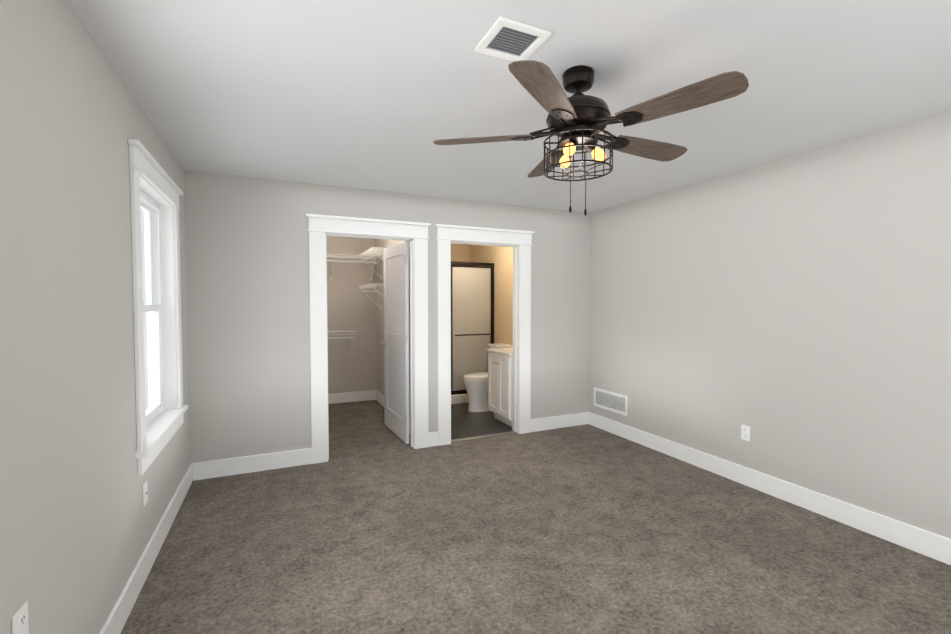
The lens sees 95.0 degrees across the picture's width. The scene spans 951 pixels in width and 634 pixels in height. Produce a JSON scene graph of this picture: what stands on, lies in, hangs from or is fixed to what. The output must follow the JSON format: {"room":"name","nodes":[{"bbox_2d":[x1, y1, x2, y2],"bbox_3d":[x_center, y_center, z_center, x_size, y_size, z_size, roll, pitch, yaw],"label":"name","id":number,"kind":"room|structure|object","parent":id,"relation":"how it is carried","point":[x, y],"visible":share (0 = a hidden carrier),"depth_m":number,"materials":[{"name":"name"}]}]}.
{"room":"empty bedroom","nodes":[
{"label":"empty bedroom","id":0,"kind":"room"},
{"bbox_2d":[0,0,191,633],"bbox_3d":[-1.296,0.156,1.111,0.160,2.440,5.240,-1,2,-24],"label":"wall","id":1,"kind":"structure","parent":0,"point":[75,525],"depth_m":1.48,"materials":[{"name":"grey paint"}]},
{"bbox_2d":[11,601,28,633],"bbox_3d":[-1.218,0.839,1.169,0.009,0.116,0.072,-1,2,-24],"label":"electrical outlet","id":2,"kind":"object","parent":1,"relation":"attached to","point":[19,620],"visible":1,"depth_m":1.17,"materials":[{"name":"white plastic"}]},
{"bbox_2d":[142,480,147,506],"bbox_3d":[-1.716,0.918,2.270,0.014,0.116,0.072,-1,2,-24],"label":"jack","id":3,"kind":"object","parent":1,"relation":"attached to","point":[145,493],"visible":1,"depth_m":2.26,"materials":[{"name":"white plastic"}]},
{"bbox_2d":[99,463,194,633],"bbox_3d":[-1.214,1.304,1.187,0.020,0.140,5.000,-1,2,-24],"label":"baseboard","id":4,"kind":"structure","parent":1,"relation":"attached to","point":[116,620],"depth_m":2.21,"materials":[{"name":"white wood"}]},
{"bbox_2d":[128,138,187,475],"bbox_3d":[-1.946,-0.048,2.595,0.200,1.649,1.112,-1,2,-24],"label":"window unit","id":5,"kind":"structure","parent":1,"relation":"in","point":[152,307],"depth_m":2.90,"materials":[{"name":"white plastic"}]},
{"bbox_2d":[188,170,587,462],"bbox_3d":[-0.491,0.051,4.289,3.900,2.440,0.120,-1,2,-24],"label":"wall","id":6,"kind":"structure","parent":0,"point":[249,289],"depth_m":3.70,"materials":[{"name":"grey paint"}]},
{"bbox_2d":[195,448,311,480],"bbox_3d":[-1.833,1.223,3.642,0.870,0.140,0.016,-1,2,-24],"label":"baseboard","id":7,"kind":"structure","parent":6,"relation":"attached to","point":[269,461],"depth_m":3.62,"materials":[{"name":"white wood"}]},
{"bbox_2d":[380,241,409,443],"bbox_3d":[-0.848,0.245,4.636,0.165,2.005,0.794,-1,2,-27],"label":"closet door","id":8,"kind":"structure","parent":6,"relation":"in","point":[396,337],"depth_m":4.57,"materials":[{"name":"white paint"}]},
{"bbox_2d":[306,214,533,463],"bbox_3d":[-0.451,0.184,4.314,2.278,2.171,0.210,-1,2,-24],"label":"door frame","id":9,"kind":"structure","parent":6,"relation":"attached to","point":[319,226],"depth_m":4.21,"materials":[{"name":"white wood"}]},
{"bbox_2d":[429,431,437,445],"bbox_3d":[-0.713,1.195,5.075,0.016,0.100,1.416,-1,2,-24],"label":"baseboard","id":10,"kind":"structure","parent":6,"relation":"attached to","point":[433,436],"depth_m":4.28,"materials":[{"name":"white wood"}]},
{"bbox_2d":[451,431,516,441],"bbox_3d":[0.082,1.257,4.590,0.780,0.008,0.060,-1,2,-24],"label":"trim","id":11,"kind":"structure","parent":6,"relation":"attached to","point":[481,436],"depth_m":4.57,"materials":[{"name":"grey wood"}]},
{"bbox_2d":[530,412,586,431],"bbox_3d":[0.943,1.181,4.905,0.770,0.140,0.016,-1,2,-24],"label":"baseboard","id":12,"kind":"structure","parent":6,"relation":"attached to","point":[547,423],"depth_m":4.89,"materials":[{"name":"white wood"}]},
{"bbox_2d":[326,236,512,405],"bbox_3d":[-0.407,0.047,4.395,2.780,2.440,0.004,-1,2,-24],"label":"wall","id":13,"kind":"structure","parent":0,"point":[360,365],"depth_m":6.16,"materials":[{"name":"grey paint"}]},
{"bbox_2d":[328,330,356,352],"bbox_3d":[-2.090,0.356,5.870,0.914,0.325,0.312,-1,2,-24],"label":"closet shelf","id":14,"kind":"object","parent":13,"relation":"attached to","point":[340,331],"visible":0.46,"depth_m":5.89,"materials":[{"name":"white metal"}]},
{"bbox_2d":[328,390,374,403],"bbox_3d":[-2.007,1.142,6.088,1.200,0.140,0.016,-1,2,-24],"label":"baseboard","id":15,"kind":"structure","parent":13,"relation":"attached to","point":[334,398],"depth_m":6.19,"materials":[{"name":"white wood"}]},
{"bbox_2d":[327,254,379,279],"bbox_3d":[-1.945,-0.676,5.902,1.234,0.325,0.312,-1,2,-24],"label":"closet shelf","id":16,"kind":"object","parent":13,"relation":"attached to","point":[350,256],"visible":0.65,"depth_m":5.91,"materials":[{"name":"white metal"}]},
{"bbox_2d":[358,283,383,309],"bbox_3d":[-1.241,-0.243,5.521,0.312,0.325,0.964,-1,2,-24],"label":"closet shelf","id":17,"kind":"object","parent":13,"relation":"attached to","point":[372,285],"visible":0.88,"depth_m":5.49,"materials":[{"name":"white metal"}]},
{"bbox_2d":[358,247,384,278],"bbox_3d":[-1.241,-0.663,5.507,0.312,0.325,0.964,-1,2,-24],"label":"closet shelf","id":18,"kind":"object","parent":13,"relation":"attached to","point":[372,252],"visible":0.77,"depth_m":5.51,"materials":[{"name":"white metal"}]},
{"bbox_2d":[375,390,383,406],"bbox_3d":[-0.996,1.166,5.362,0.020,0.140,2.176,-1,2,-24],"label":"baseboard","id":19,"kind":"structure","parent":13,"relation":"attached to","point":[379,397],"depth_m":6.12,"materials":[{"name":"white wood"}]},
{"bbox_2d":[65,0,950,212],"bbox_3d":[0.547,-1.131,1.908,4.210,0.080,5.240,-1,2,-24],"label":"ceiling","id":20,"kind":"structure","parent":0,"point":[380,95],"depth_m":2.03,"materials":[{"name":"white paint"}]},
{"bbox_2d":[474,16,551,61],"bbox_3d":[0.143,-1.078,1.707,0.225,0.014,0.225,-1,2,-24],"label":"ceiling vent","id":21,"kind":"object","parent":20,"relation":"in","point":[505,38],"visible":0.94,"depth_m":1.70,"materials":[{"name":"white"}]},
{"bbox_2d":[433,60,748,215],"bbox_3d":[0.504,-0.776,1.990,1.236,0.636,1.283,-1,2,-24],"label":"ceiling fan","id":22,"kind":"object","parent":20,"relation":"hanging from","point":[578,119],"visible":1,"depth_m":1.84,"materials":[{"name":"brown wood"}]},
{"bbox_2d":[121,400,950,633],"bbox_3d":[0.040,1.341,3.106,4.210,0.060,7.690,-1,2,-24],"label":"floor","id":23,"kind":"structure","parent":0,"point":[585,529],"depth_m":2.47,"materials":[{"name":"carpet"}]},
{"bbox_2d":[451,261,493,403],"bbox_3d":[-0.549,0.201,6.389,1.422,2.000,0.912,-1,2,-24],"label":"shower enclosure","id":24,"kind":"object","parent":23,"relation":"on","point":[472,311],"visible":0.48,"depth_m":6.15,"materials":[{"name":"clear glass"}]},
{"bbox_2d":[463,343,512,411],"bbox_3d":[0.152,0.799,5.761,0.671,0.847,0.430,-1,2,-24],"label":"toilet","id":25,"kind":"object","parent":23,"relation":"on","point":[476,385],"visible":0.38,"depth_m":5.62,"materials":[{"name":"white ceramic"}]},
{"bbox_2d":[487,348,512,426],"bbox_3d":[0.489,0.740,5.162,0.565,1.004,0.546,-1,2,-24],"label":"vanity cabinet","id":26,"kind":"object","parent":23,"relation":"on","point":[500,360],"visible":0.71,"depth_m":5.02,"materials":[{"name":"white wood"}]},
{"bbox_2d":[588,110,950,538],"bbox_3d":[2.408,0.100,2.797,0.120,2.440,5.240,-1,2,-24],"label":"wall","id":27,"kind":"structure","parent":0,"point":[794,312],"depth_m":3.00,"materials":[{"name":"grey paint"}]},
{"bbox_2d":[594,387,627,415],"bbox_3d":[1.461,0.916,4.745,0.012,0.210,0.520,-1,2,-24],"label":"air vent","id":28,"kind":"object","parent":27,"relation":"in","point":[611,401],"visible":1,"depth_m":4.72,"materials":[{"name":"white metal"}]},
{"bbox_2d":[741,424,749,441],"bbox_3d":[2.088,0.896,3.370,0.009,0.116,0.072,-1,2,-24],"label":"electrical outlet","id":29,"kind":"object","parent":27,"relation":"attached to","point":[745,432],"visible":1,"depth_m":3.37,"materials":[{"name":"white plastic"}]},
{"bbox_2d":[587,412,950,564],"bbox_3d":[2.344,1.250,2.806,0.020,0.140,5.000,-1,2,-24],"label":"baseboard","id":30,"kind":"structure","parent":27,"relation":"attached to","point":[921,541],"depth_m":3.00,"materials":[{"name":"white wood"}]},
{"label":"outside","id":31,"kind":"structure","parent":0,"visible":0},
{"bbox_2d":[140,209,148,409],"bbox_3d":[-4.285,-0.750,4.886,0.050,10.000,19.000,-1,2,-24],"label":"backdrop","id":32,"kind":"structure","parent":31,"point":[144,315],"depth_m":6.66,"materials":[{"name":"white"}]}
]}

